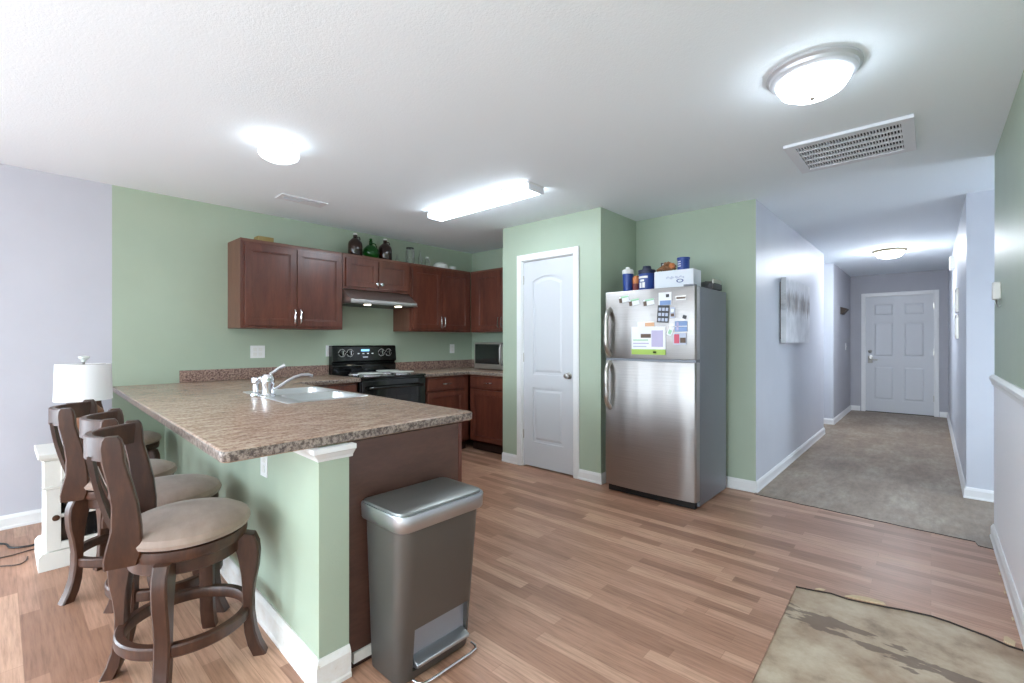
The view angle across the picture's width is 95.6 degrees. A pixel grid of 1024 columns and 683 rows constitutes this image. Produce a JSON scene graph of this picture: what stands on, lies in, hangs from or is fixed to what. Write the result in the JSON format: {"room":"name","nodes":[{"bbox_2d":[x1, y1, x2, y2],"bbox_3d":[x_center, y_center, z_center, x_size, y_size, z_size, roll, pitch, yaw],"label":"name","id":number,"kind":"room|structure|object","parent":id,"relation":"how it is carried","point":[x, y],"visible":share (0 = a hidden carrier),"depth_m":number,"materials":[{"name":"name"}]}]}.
{"room":"kitchen","nodes":[
{"label":"kitchen","id":0,"kind":"room"},
{"bbox_2d":[0,164,471,515],"bbox_3d":[-3.430,0.050,3.155,0.120,2.470,8.685,0,0,42],"label":"wall","id":1,"kind":"structure","parent":0,"point":[170,253],"depth_m":3.58,"materials":[{"name":"green paint"}]},
{"bbox_2d":[0,508,41,530],"bbox_3d":[-3.558,1.210,2.910,0.018,0.094,1.650,0,0,42],"label":"baseboard","id":2,"kind":"structure","parent":1,"relation":"attached to","point":[30,517],"depth_m":3.15,"materials":[{"name":"white paint"}]},
{"bbox_2d":[179,365,328,382],"bbox_3d":[-2.310,0.289,4.290,0.019,0.099,1.272,0,0,42],"label":"backsplash","id":3,"kind":"structure","parent":1,"relation":"attached to","point":[288,371],"depth_m":4.17,"materials":[{"name":"stone"}]},
{"bbox_2d":[250,345,264,357],"bbox_3d":[-2.338,0.095,4.267,0.008,0.115,0.125,0,0,42],"label":"electrical outlet","id":4,"kind":"object","parent":1,"relation":"attached to","point":[255,351],"visible":1,"depth_m":4.26,"materials":[{"name":"white plastic"}]},
{"bbox_2d":[228,237,341,329],"bbox_3d":[-2.064,-0.493,4.300,0.371,0.757,0.908,0,0,42],"label":"upper cabinet","id":5,"kind":"object","parent":1,"relation":"attached to","point":[272,285],"visible":1,"depth_m":4.12,"materials":[{"name":"brown wood"}]},
{"bbox_2d":[254,236,273,241],"bbox_3d":[-2.180,-0.892,4.077,0.100,0.040,0.130,0,0,42],"label":"basket","id":6,"kind":"object","parent":5,"relation":"on","point":[262,238],"visible":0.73,"depth_m":4.04,"materials":[{"name":"beige wicker"}]},
{"bbox_2d":[326,345,332,356],"bbox_3d":[-1.879,0.098,4.776,0.008,0.115,0.075,0,0,42],"label":"electrical outlet","id":7,"kind":"object","parent":1,"relation":"attached to","point":[327,346],"visible":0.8,"depth_m":4.76,"materials":[{"name":"white plastic"}]},
{"bbox_2d":[342,253,408,293],"bbox_3d":[-1.498,-0.699,4.931,0.366,0.347,0.780,0,0,42],"label":"upper cabinet","id":8,"kind":"object","parent":1,"relation":"attached to","point":[359,272],"visible":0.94,"depth_m":4.79,"materials":[{"name":"brown wood"}]},
{"bbox_2d":[348,233,362,255],"bbox_3d":[-1.622,-0.996,4.799,0.144,0.246,0.144,0,0,42],"label":"jug","id":9,"kind":"object","parent":8,"relation":"on","point":[355,246],"visible":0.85,"depth_m":4.75,"materials":[{"name":"brown glass"}]},
{"bbox_2d":[363,238,378,257],"bbox_3d":[-1.501,-0.985,4.933,0.168,0.225,0.168,0,0,42],"label":"jug","id":10,"kind":"object","parent":8,"relation":"on","point":[370,250],"visible":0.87,"depth_m":4.88,"materials":[{"name":"green glass"}]},
{"bbox_2d":[342,288,417,308],"bbox_3d":[-1.457,-0.442,4.894,0.473,0.162,0.776,0,0,42],"label":"range hood","id":11,"kind":"object","parent":8,"relation":"attached to","point":[350,297],"visible":0.86,"depth_m":4.75,"materials":[{"name":"silver metal"}]},
{"bbox_2d":[378,239,391,259],"bbox_3d":[-1.384,-0.996,5.063,0.144,0.246,0.144,0,0,42],"label":"jug","id":12,"kind":"object","parent":8,"relation":"on","point":[385,250],"visible":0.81,"depth_m":5.01,"materials":[{"name":"brown glass"}]},
{"bbox_2d":[393,263,469,332],"bbox_3d":[-0.925,-0.493,5.561,0.371,0.757,0.916,0,0,42],"label":"upper cabinet","id":13,"kind":"object","parent":1,"relation":"attached to","point":[441,296],"visible":0.97,"depth_m":5.39,"materials":[{"name":"brown wood"}]},
{"bbox_2d":[405,247,414,263],"bbox_3d":[-1.166,-0.972,5.304,0.104,0.198,0.104,0,0,42],"label":"glass jar","id":14,"kind":"object","parent":13,"relation":"on","point":[408,248],"visible":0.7,"depth_m":5.28,"materials":[{"name":"clear glass"}]},
{"bbox_2d":[433,262,447,267],"bbox_3d":[-0.868,-0.915,5.634,0.192,0.085,0.192,0,0,42],"label":"serving bowl","id":15,"kind":"object","parent":13,"relation":"on","point":[438,264],"visible":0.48,"depth_m":5.56,"materials":[{"name":"white ceramic"}]},
{"bbox_2d":[395,359,473,369],"bbox_3d":[-0.494,0.289,5.381,1.252,0.099,1.244,0,0,42],"label":"backsplash","id":16,"kind":"structure","parent":1,"relation":"attached to","point":[417,365],"depth_m":5.76,"materials":[{"name":"stone"}]},
{"bbox_2d":[450,344,454,352],"bbox_3d":[-0.773,0.092,6.000,0.008,0.115,0.078,0,0,42],"label":"electrical outlet","id":17,"kind":"object","parent":1,"relation":"attached to","point":[452,346],"visible":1,"depth_m":6.00,"materials":[{"name":"white plastic"}]},
{"bbox_2d":[165,426,348,658],"bbox_3d":[-1.712,0.819,2.752,2.978,0.872,0.116,0,0,45],"label":"wall","id":18,"kind":"structure","parent":0,"point":[299,515],"depth_m":1.78,"materials":[{"name":"green paint"}]},
{"bbox_2d":[260,456,267,477],"bbox_3d":[-1.103,0.542,2.062,0.075,0.115,0.008,0,0,42],"label":"electrical outlet","id":19,"kind":"object","parent":18,"relation":"attached to","point":[263,460],"visible":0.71,"depth_m":2.05,"materials":[{"name":"white plastic"}]},
{"bbox_2d":[220,557,351,682],"bbox_3d":[-1.702,1.198,2.729,2.974,0.117,0.137,0,0,45],"label":"baseboard","id":20,"kind":"structure","parent":18,"relation":"attached to","point":[335,667],"depth_m":1.78,"materials":[{"name":"white wood"}]},
{"bbox_2d":[293,442,356,462],"bbox_3d":[-0.778,0.407,1.806,0.384,0.052,0.162,0,0,42],"label":"trim","id":21,"kind":"structure","parent":18,"relation":"attached to","point":[333,452],"depth_m":1.69,"materials":[{"name":"white paint"}]},
{"bbox_2d":[472,248,502,358],"bbox_3d":[-0.019,0.050,5.858,1.320,2.470,0.100,0,0,42],"label":"wall","id":22,"kind":"structure","parent":0,"point":[491,259],"depth_m":6.08,"materials":[{"name":"green paint"}]},
{"bbox_2d":[471,267,502,332],"bbox_3d":[-0.084,-0.493,5.600,0.937,0.757,0.369,0,0,42],"label":"upper cabinet","id":23,"kind":"object","parent":22,"relation":"attached to","point":[486,285],"visible":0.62,"depth_m":5.61,"materials":[{"name":"brown wood"}]},
{"bbox_2d":[0,0,1023,276],"bbox_3d":[1.072,-1.235,3.276,7.200,0.100,15.500,0,0,42],"label":"ceiling","id":24,"kind":"structure","parent":0,"point":[394,113],"depth_m":2.32,"materials":[{"name":"white paint"}]},
{"bbox_2d":[258,136,299,164],"bbox_3d":[-1.387,-1.129,2.761,0.224,0.112,0.224,0,0,42],"label":"ceiling light","id":25,"kind":"object","parent":24,"relation":"attached to","point":[275,149],"visible":1,"depth_m":2.70,"materials":[{"name":"white glass"}]},
{"bbox_2d":[275,193,327,207],"bbox_3d":[-1.760,-1.179,3.893,0.150,0.012,0.380,0,0,42],"label":"ceiling vent","id":26,"kind":"object","parent":24,"relation":"in","point":[283,196],"visible":1,"depth_m":3.87,"materials":[{"name":"white metal"}]},
{"bbox_2d":[427,181,543,221],"bbox_3d":[-0.266,-1.155,3.898,1.220,0.060,0.176,0,0,42],"label":"fluorescent light","id":27,"kind":"object","parent":24,"relation":"attached to","point":[527,189],"visible":1,"depth_m":3.77,"materials":[{"name":"white paint"}]},
{"bbox_2d":[766,45,863,104],"bbox_3d":[1.316,-1.121,2.032,0.360,0.128,0.360,0,0,42],"label":"ceiling light","id":28,"kind":"object","parent":24,"relation":"attached to","point":[811,76],"visible":1,"depth_m":1.94,"materials":[{"name":"white glass"}]},
{"bbox_2d":[783,114,916,173],"bbox_3d":[2.055,-1.176,2.820,0.600,0.018,0.560,0,0,42],"label":"ceiling vent","id":29,"kind":"object","parent":24,"relation":"in","point":[894,136],"visible":1,"depth_m":2.78,"materials":[{"name":"white metal"}]},
{"bbox_2d":[872,247,907,258],"bbox_3d":[4.897,-1.133,6.020,0.364,0.102,0.364,0,0,42],"label":"ceiling light","id":30,"kind":"object","parent":24,"relation":"attached to","point":[887,253],"visible":1,"depth_m":5.92,"materials":[{"name":"beige glass"}]},
{"bbox_2d":[0,410,1023,682],"bbox_3d":[1.111,1.268,3.346,7.165,0.034,15.257,0,0,42],"label":"floor","id":31,"kind":"structure","parent":0,"point":[573,580],"depth_m":2.34,"materials":[{"name":"laminate"}]},
{"bbox_2d":[0,556,27,566],"bbox_3d":[-3.064,1.250,2.494,0.663,0.007,0.113,0,0,-30],"label":"power cable","id":32,"kind":"object","parent":31,"relation":"on","point":[27,556],"visible":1,"depth_m":2.60,"materials":[{"name":"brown plastic"}]},
{"bbox_2d":[0,543,34,548],"bbox_3d":[-3.230,1.248,2.802,0.775,0.012,0.106,0,0,-14],"label":"power cable","id":33,"kind":"object","parent":31,"relation":"on","point":[6,544],"visible":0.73,"depth_m":2.82,"materials":[{"name":"black plastic"}]},
{"bbox_2d":[0,548,34,557],"bbox_3d":[-3.190,1.250,2.575,0.887,0.007,0.205,0,0,-26],"label":"power cable","id":34,"kind":"object","parent":31,"relation":"on","point":[34,548],"visible":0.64,"depth_m":2.73,"materials":[{"name":"brown plastic"}]},
{"bbox_2d":[34,443,96,572],"bbox_3d":[-2.591,0.936,2.750,0.408,0.638,0.324,0,0,42],"label":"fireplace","id":35,"kind":"object","parent":31,"relation":"on","point":[52,549],"visible":0.34,"depth_m":2.57,"materials":[{"name":"white paint"}]},
{"bbox_2d":[53,356,112,429],"bbox_3d":[-2.574,0.351,2.789,0.266,0.532,0.266,0,0,42],"label":"table lamp","id":36,"kind":"object","parent":35,"relation":"on","point":[76,382],"visible":0.53,"depth_m":2.70,"materials":[{"name":"white fabric"}]},
{"bbox_2d":[48,399,176,605],"bbox_3d":[-2.073,0.786,2.449,0.537,0.938,0.470,0,0,-30],"label":"bar stool","id":37,"kind":"object","parent":31,"relation":"on","point":[77,489],"visible":0.43,"depth_m":2.25,"materials":[{"name":"brown wood"}]},
{"bbox_2d":[66,400,161,458],"bbox_3d":[-2.786,0.786,3.282,0.480,0.938,0.542,0,0,37],"label":"bar stool","id":38,"kind":"object","parent":31,"relation":"on","point":[151,439],"visible":0.09,"depth_m":3.29,"materials":[{"name":"brown wood"}]},
{"bbox_2d":[79,408,229,641],"bbox_3d":[-1.638,0.786,2.149,0.537,0.938,0.470,0,0,-38],"label":"bar stool","id":39,"kind":"object","parent":31,"relation":"on","point":[177,487],"visible":0.23,"depth_m":2.08,"materials":[{"name":"brown wood"}]},
{"bbox_2d":[83,419,267,682],"bbox_3d":[-1.305,0.786,1.791,0.511,0.938,0.515,0,0,32],"label":"bar stool","id":40,"kind":"object","parent":31,"relation":"on","point":[164,542],"visible":1,"depth_m":1.68,"materials":[{"name":"brown wood"}]},
{"bbox_2d":[314,382,357,392],"bbox_3d":[-1.833,0.819,4.340,0.651,0.873,0.545,0,0,42],"label":"base cabinet","id":41,"kind":"object","parent":31,"relation":"on","point":[351,387],"visible":0.11,"depth_m":4.25,"materials":[{"name":"brown wood"}]},
{"bbox_2d":[329,345,425,403],"bbox_3d":[-1.373,0.648,4.816,0.697,1.213,0.752,0,0,42],"label":"stove","id":42,"kind":"object","parent":31,"relation":"on","point":[344,360],"depth_m":4.79,"materials":[{"name":"black metal"}]},
{"bbox_2d":[334,372,425,378],"bbox_3d":[-1.377,0.346,4.820,0.585,0.018,0.752,0,0,42],"label":"cooktop","id":43,"kind":"object","parent":42,"relation":"in","point":[386,375],"depth_m":4.69,"materials":[{"name":"black ceramic"}]},
{"bbox_2d":[358,375,425,403],"bbox_3d":[-1.386,0.780,4.827,0.622,0.850,0.752,0,0,42],"label":"oven","id":44,"kind":"object","parent":42,"relation":"in","point":[417,394],"depth_m":4.63,"materials":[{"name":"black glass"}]},
{"bbox_2d":[348,422,461,667],"bbox_3d":[-1.248,0.819,2.798,2.342,0.872,0.593,0,0,45],"label":"base cabinet","id":45,"kind":"object","parent":31,"relation":"on","point":[385,463],"visible":0.25,"depth_m":1.86,"materials":[{"name":"brown wood"}]},
{"bbox_2d":[113,365,471,462],"bbox_3d":[-1.393,0.310,3.101,2.973,0.141,1.809,0,0,42],"label":"countertop","id":46,"kind":"structure","parent":45,"relation":"on","point":[229,424],"depth_m":2.19,"materials":[{"name":"stone"}]},
{"bbox_2d":[250,376,261,395],"bbox_3d":[-1.585,0.275,2.896,0.088,0.121,0.064,0,0,-35],"label":"sprayer","id":47,"kind":"object","parent":46,"relation":"on","point":[255,381],"visible":0.85,"depth_m":2.87,"materials":[{"name":"silver metal"}]},
{"bbox_2d":[259,364,312,396],"bbox_3d":[-1.413,0.236,2.905,0.302,0.198,0.091,0,0,-40],"label":"kitchen faucet","id":48,"kind":"object","parent":46,"relation":"on","point":[267,380],"visible":1,"depth_m":2.82,"materials":[{"name":"silver metal"}]},
{"bbox_2d":[243,386,367,403],"bbox_3d":[-1.347,0.431,2.999,0.820,0.192,0.533,0,0,42],"label":"sink","id":49,"kind":"object","parent":46,"relation":"in","point":[301,394],"visible":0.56,"depth_m":3.05,"materials":[{"name":"silver metal"}]},
{"bbox_2d":[351,643,371,663],"bbox_3d":[-0.429,1.214,1.984,0.024,0.039,0.551,0,0,42],"label":"baseboard","id":50,"kind":"structure","parent":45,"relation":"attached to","point":[365,651],"depth_m":1.80,"materials":[{"name":"white wood"}]},
{"bbox_2d":[361,477,482,682],"bbox_3d":[-0.345,0.927,1.847,0.284,0.647,0.422,0,0,42],"label":"trash can","id":51,"kind":"object","parent":31,"relation":"on","point":[420,536],"visible":1,"depth_m":1.74,"materials":[{"name":"grey metal"}]},
{"bbox_2d":[426,374,468,448],"bbox_3d":[-0.915,0.819,5.357,0.651,0.873,0.644,0,0,42],"label":"base cabinet","id":52,"kind":"object","parent":31,"relation":"on","point":[444,391],"visible":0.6,"depth_m":5.20,"materials":[{"name":"brown wood"}]},
{"bbox_2d":[469,374,502,454],"bbox_3d":[-0.077,0.819,5.397,0.648,0.873,0.651,0,0,42],"label":"base cabinet","id":53,"kind":"object","parent":31,"relation":"on","point":[485,392],"visible":0.53,"depth_m":5.21,"materials":[{"name":"brown wood"}]},
{"bbox_2d":[395,359,502,376],"bbox_3d":[-0.496,0.310,5.379,1.252,0.141,1.248,0,0,42],"label":"countertop","id":54,"kind":"structure","parent":53,"relation":"on","point":[447,367],"depth_m":5.51,"materials":[{"name":"stone"}]},
{"bbox_2d":[474,342,502,369],"bbox_3d":[-0.188,0.175,5.649,0.520,0.330,0.367,0,0,42],"label":"microwave","id":55,"kind":"object","parent":54,"relation":"on","point":[487,355],"visible":0.62,"depth_m":5.56,"materials":[{"name":"grey paint"}]},
{"bbox_2d":[604,284,725,509],"bbox_3d":[1.275,0.413,3.898,0.767,1.684,0.774,0,0,42],"label":"refrigerator","id":56,"kind":"object","parent":31,"relation":"on","point":[666,414],"visible":0.99,"depth_m":3.64,"materials":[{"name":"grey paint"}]},
{"bbox_2d":[619,295,628,302],"bbox_3d":[0.914,-0.345,3.792,0.092,0.062,0.003,0,0,42],"label":"photo magnet","id":57,"kind":"object","parent":56,"relation":"attached to","point":[622,299],"visible":1,"depth_m":3.79,"materials":[{"name":"white paper"}]},
{"bbox_2d":[622,267,633,290],"bbox_3d":[1.006,-0.530,4.023,0.100,0.226,0.100,0,0,42],"label":"bottle","id":58,"kind":"object","parent":56,"relation":"on","point":[627,273],"visible":0.86,"depth_m":3.99,"materials":[{"name":"blue plastic"}]},
{"bbox_2d":[629,298,638,305],"bbox_3d":[0.981,-0.315,3.729,0.094,0.062,0.003,0,0,42],"label":"photo magnet","id":59,"kind":"object","parent":56,"relation":"attached to","point":[632,302],"visible":1,"depth_m":3.73,"materials":[{"name":"white paper"}]},
{"bbox_2d":[633,276,638,289],"bbox_3d":[1.065,-0.489,3.970,0.064,0.143,0.064,0,0,42],"label":"bottle","id":60,"kind":"object","parent":56,"relation":"on","point":[635,278],"visible":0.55,"depth_m":3.94,"materials":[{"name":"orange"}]},
{"bbox_2d":[638,321,653,326],"bbox_3d":[1.056,-0.137,3.661,0.140,0.040,0.003,0,0,42],"label":"note","id":61,"kind":"object","parent":56,"relation":"attached to","point":[650,323],"visible":1,"depth_m":3.65,"materials":[{"name":"white paper"}]},
{"bbox_2d":[638,266,655,289],"bbox_3d":[1.136,-0.526,3.906,0.142,0.217,0.142,0,0,42],"label":"tub","id":62,"kind":"object","parent":56,"relation":"on","point":[646,275],"visible":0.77,"depth_m":3.85,"materials":[{"name":"blue plastic"}]},
{"bbox_2d":[639,276,647,287],"bbox_3d":[1.088,-0.496,3.875,0.020,0.098,0.096,0,0,-34],"label":"print","id":63,"kind":"object","parent":62,"relation":"attached to","point":[643,280],"depth_m":3.85,"materials":[{"name":"white paper"}]},
{"bbox_2d":[632,326,665,354],"bbox_3d":[1.070,-0.007,3.647,0.284,0.220,0.003,0,0,42],"label":"wall calendar","id":64,"kind":"object","parent":56,"relation":"attached to","point":[645,340],"visible":1,"depth_m":3.64,"materials":[{"name":"white paper"}]},
{"bbox_2d":[641,334,650,337],"bbox_3d":[1.055,-0.044,3.660,0.085,0.031,0.002,0,0,42],"label":"photo","id":65,"kind":"object","parent":64,"relation":"on","point":[642,335],"depth_m":3.66,"materials":[{"name":"brown paper"}]},
{"bbox_2d":[651,330,662,346],"bbox_3d":[1.126,-0.022,3.596,0.094,0.128,0.002,0,0,42],"label":"art","id":66,"kind":"object","parent":64,"relation":"on","point":[656,335],"depth_m":3.60,"materials":[{"name":"purple paper"}]},
{"bbox_2d":[643,298,654,305],"bbox_3d":[1.074,-0.309,3.644,0.096,0.060,0.003,0,0,42],"label":"photo magnet","id":67,"kind":"object","parent":56,"relation":"attached to","point":[647,302],"visible":1,"depth_m":3.64,"materials":[{"name":"white paper"}]},
{"bbox_2d":[657,305,669,322],"bbox_3d":[1.161,-0.211,3.567,0.102,0.139,0.003,0,0,42],"label":"grid","id":68,"kind":"object","parent":56,"relation":"attached to","point":[663,310],"visible":1,"depth_m":3.56,"materials":[{"name":"grey plastic"}]},
{"bbox_2d":[659,292,671,304],"bbox_3d":[1.173,-0.329,3.557,0.103,0.097,0.003,0,0,42],"label":"note","id":69,"kind":"object","parent":56,"relation":"attached to","point":[665,298],"visible":1,"depth_m":3.55,"materials":[{"name":"white paper"}]},
{"bbox_2d":[660,300,670,304],"bbox_3d":[1.174,-0.297,3.554,0.088,0.034,0.002,0,0,42],"label":"print","id":70,"kind":"object","parent":69,"relation":"attached to","point":[662,302],"depth_m":3.55,"materials":[{"name":"blue paper"}]},
{"bbox_2d":[667,326,673,335],"bbox_3d":[1.205,-0.081,3.531,0.064,0.082,0.003,0,0,42],"label":"tag","id":71,"kind":"object","parent":56,"relation":"attached to","point":[670,330],"visible":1,"depth_m":3.53,"materials":[{"name":"white paper"}]},
{"bbox_2d":[670,307,674,317],"bbox_3d":[1.217,-0.219,3.521,0.036,0.082,0.003,0,0,42],"label":"card","id":72,"kind":"object","parent":56,"relation":"attached to","point":[672,309],"visible":1,"depth_m":3.52,"materials":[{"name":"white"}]},
{"bbox_2d":[654,268,700,288],"bbox_3d":[1.336,-0.492,3.750,0.320,0.150,0.162,0,0,42],"label":"carton","id":73,"kind":"object","parent":56,"relation":"on","point":[673,278],"visible":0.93,"depth_m":3.68,"materials":[{"name":"white cardboard"}]},
{"bbox_2d":[657,261,675,271],"bbox_3d":[1.274,-0.616,3.821,0.161,0.081,0.134,0,0,24],"label":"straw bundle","id":74,"kind":"object","parent":73,"relation":"on","point":[667,266],"visible":0.96,"depth_m":3.78,"materials":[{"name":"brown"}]},
{"bbox_2d":[677,257,689,269],"bbox_3d":[1.378,-0.621,3.728,0.100,0.105,0.100,0,0,42],"label":"can","id":75,"kind":"object","parent":73,"relation":"on","point":[682,262],"visible":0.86,"depth_m":3.69,"materials":[{"name":"blue plastic"}]},
{"bbox_2d":[674,333,685,344],"bbox_3d":[1.260,-0.020,3.483,0.098,0.086,0.003,0,0,42],"label":"card","id":76,"kind":"object","parent":56,"relation":"attached to","point":[679,338],"visible":1,"depth_m":3.48,"materials":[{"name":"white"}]},
{"bbox_2d":[680,338,685,342],"bbox_3d":[1.277,-0.009,3.467,0.042,0.039,0.002,0,0,42],"label":"picture","id":77,"kind":"object","parent":76,"relation":"attached to","point":[682,340],"depth_m":3.47,"materials":[{"name":"brown paper"}]},
{"bbox_2d":[676,295,685,299],"bbox_3d":[1.267,-0.328,3.479,0.079,0.031,0.003,0,0,42],"label":"magnet","id":78,"kind":"object","parent":56,"relation":"attached to","point":[677,297],"visible":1,"depth_m":3.48,"materials":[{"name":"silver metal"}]},
{"bbox_2d":[675,321,686,331],"bbox_3d":[1.267,-0.114,3.478,0.092,0.078,0.003,0,0,42],"label":"card","id":79,"kind":"object","parent":56,"relation":"attached to","point":[680,326],"visible":1,"depth_m":3.48,"materials":[{"name":"blue paper"}]},
{"bbox_2d":[701,279,721,290],"bbox_3d":[1.590,-0.461,3.819,0.200,0.084,0.240,0,0,42],"label":"snack packet","id":80,"kind":"object","parent":56,"relation":"on","point":[715,284],"visible":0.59,"depth_m":3.73,"materials":[{"name":"grey plastic"}]},
{"bbox_2d":[845,595,885,604],"bbox_3d":[1.716,1.252,2.260,0.159,0.004,0.041,0,0,30],"label":"chip","id":81,"kind":"object","parent":31,"relation":"on","point":[863,598],"visible":1,"depth_m":2.25,"materials":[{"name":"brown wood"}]},
{"bbox_2d":[1004,636,1015,646],"bbox_3d":[2.082,1.252,1.941,0.068,0.004,0.034,0,0,-42],"label":"chip","id":82,"kind":"object","parent":31,"relation":"on","point":[1007,639],"visible":1,"depth_m":1.93,"materials":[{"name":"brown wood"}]},
{"bbox_2d":[503,207,606,472],"bbox_3d":[0.377,0.035,4.524,1.185,2.440,0.100,0,0,42],"label":"wall","id":83,"kind":"structure","parent":0,"point":[587,229],"depth_m":4.22,"materials":[{"name":"green paint"}]},
{"bbox_2d":[502,452,516,464],"bbox_3d":[-0.025,1.210,4.807,0.210,0.094,0.018,0,0,42],"label":"baseboard","id":84,"kind":"structure","parent":83,"relation":"attached to","point":[506,457],"depth_m":4.80,"materials":[{"name":"white paint"}]},
{"bbox_2d":[517,246,578,478],"bbox_3d":[0.353,0.192,4.509,0.754,2.127,0.154,0,0,42],"label":"door","id":85,"kind":"structure","parent":83,"relation":"in","point":[547,281],"depth_m":4.50,"materials":[{"name":"grey paint"}]},
{"bbox_2d":[607,210,635,292],"bbox_3d":[1.008,0.035,4.399,0.080,2.440,0.560,0,0,42],"label":"wall","id":86,"kind":"structure","parent":0,"point":[621,230],"depth_m":4.32,"materials":[{"name":"green paint"}]},
{"bbox_2d":[636,199,755,480],"bbox_3d":[1.243,0.050,4.630,2.199,2.470,0.100,0,0,42],"label":"wall","id":87,"kind":"structure","parent":0,"point":[719,242],"depth_m":3.99,"materials":[{"name":"green paint"}]},
{"bbox_2d":[756,199,849,480],"bbox_3d":[4.072,0.050,6.206,0.116,2.470,6.230,0,0,42],"label":"wall","id":88,"kind":"structure","parent":0,"point":[791,375],"depth_m":4.77,"materials":[{"name":"white paint"}]},
{"bbox_2d":[578,427,824,492],"bbox_3d":[2.427,1.210,5.259,1.323,0.094,3.976,0,0,42],"label":"baseboard","id":89,"kind":"structure","parent":88,"relation":"attached to","point":[731,482],"depth_m":4.14,"materials":[{"name":"white paint"}]},
{"bbox_2d":[780,277,809,342],"bbox_3d":[2.973,-0.300,4.860,0.058,0.630,1.160,0,0,42],"label":"wall art","id":90,"kind":"object","parent":88,"relation":"attached to","point":[794,296],"visible":1,"depth_m":4.68,"materials":[{"name":"fabric"}]},
{"bbox_2d":[824,405,859,424],"bbox_3d":[5.186,1.210,8.018,2.116,0.094,1.022,0,0,-44],"label":"baseboard","id":91,"kind":"structure","parent":88,"relation":"attached to","point":[843,413],"depth_m":7.52,"materials":[{"name":"white paint"}]},
{"bbox_2d":[840,307,848,314],"bbox_3d":[5.462,-0.504,7.619,0.084,0.119,0.270,0,0,42],"label":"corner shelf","id":92,"kind":"object","parent":88,"relation":"attached to","point":[843,311],"visible":1,"depth_m":7.54,"materials":[{"name":"brown wood"}]},
{"bbox_2d":[824,263,833,418],"bbox_3d":[4.491,0.050,7.357,1.005,2.470,0.100,0,0,42],"label":"wall","id":93,"kind":"structure","parent":0,"point":[828,267],"depth_m":7.02,"materials":[{"name":"white paint"}]},
{"bbox_2d":[850,269,947,416],"bbox_3d":[6.721,0.050,8.092,1.530,2.470,0.120,0,0,42],"label":"wall","id":94,"kind":"structure","parent":0,"point":[934,279],"depth_m":8.11,"materials":[{"name":"grey paint"}]},
{"bbox_2d":[861,290,938,416],"bbox_3d":[6.715,0.202,8.059,1.035,2.123,0.176,0,0,42],"label":"door","id":95,"kind":"structure","parent":94,"relation":"in","point":[900,330],"depth_m":8.04,"materials":[{"name":"grey paint"}]},
{"bbox_2d":[948,191,983,488],"bbox_3d":[5.437,0.050,5.633,0.100,2.470,5.250,0,0,42],"label":"wall","id":96,"kind":"structure","parent":0,"point":[965,353],"depth_m":3.71,"materials":[{"name":"white paint"}]},
{"bbox_2d":[949,256,954,270],"bbox_3d":[5.306,-0.940,5.597,0.044,0.150,0.180,0,0,42],"label":"door chime","id":97,"kind":"object","parent":96,"relation":"attached to","point":[952,258],"visible":0.97,"depth_m":5.53,"materials":[{"name":"white plastic"}]},
{"bbox_2d":[955,288,958,312],"bbox_3d":[4.672,-0.427,4.876,0.020,0.245,0.340,0,0,42],"label":"picture frame","id":98,"kind":"object","parent":96,"relation":"attached to","point":[956,289],"visible":1,"depth_m":4.75,"materials":[{"name":"silver metal"}]},
{"bbox_2d":[955,315,958,338],"bbox_3d":[4.672,-0.152,4.876,0.020,0.245,0.340,0,0,42],"label":"picture frame","id":99,"kind":"object","parent":96,"relation":"attached to","point":[956,316],"visible":1,"depth_m":4.75,"materials":[{"name":"silver metal"}]},
{"bbox_2d":[940,412,993,501],"bbox_3d":[5.982,1.210,5.129,1.795,0.094,5.268,0,0,42],"label":"baseboard","id":100,"kind":"structure","parent":96,"relation":"attached to","point":[968,492],"depth_m":3.72,"materials":[{"name":"white paint"}]},
{"bbox_2d":[984,189,994,490],"bbox_3d":[4.376,0.050,3.122,1.690,2.470,0.100,0,0,42],"label":"wall","id":101,"kind":"structure","parent":0,"point":[989,195],"depth_m":3.63,"materials":[{"name":"white paint"}]},
{"bbox_2d":[994,70,1023,608],"bbox_3d":[0.284,0.050,-0.221,0.122,2.470,8.452,0,0,42],"label":"wall","id":102,"kind":"structure","parent":0,"point":[1009,154],"depth_m":2.34,"materials":[{"name":"green paint"}]},
{"bbox_2d":[992,282,1000,306],"bbox_3d":[2.858,-0.271,2.742,0.035,0.148,0.180,0,0,42],"label":"sensor","id":103,"kind":"object","parent":102,"relation":"attached to","point":[996,286],"visible":1,"depth_m":2.68,"materials":[{"name":"white plastic"}]},
{"bbox_2d":[989,374,1023,406],"bbox_3d":[0.234,0.245,-0.170,0.024,0.070,8.462,0,0,42],"label":"trim","id":104,"kind":"structure","parent":102,"relation":"attached to","point":[1014,392],"depth_m":2.27,"materials":[{"name":"white paint"}]},
{"bbox_2d":[990,524,1023,648],"bbox_3d":[0.283,1.210,-0.209,0.140,0.094,8.470,0,0,42],"label":"baseboard","id":105,"kind":"structure","parent":102,"relation":"attached to","point":[1014,600],"depth_m":2.29,"materials":[{"name":"white paint"}]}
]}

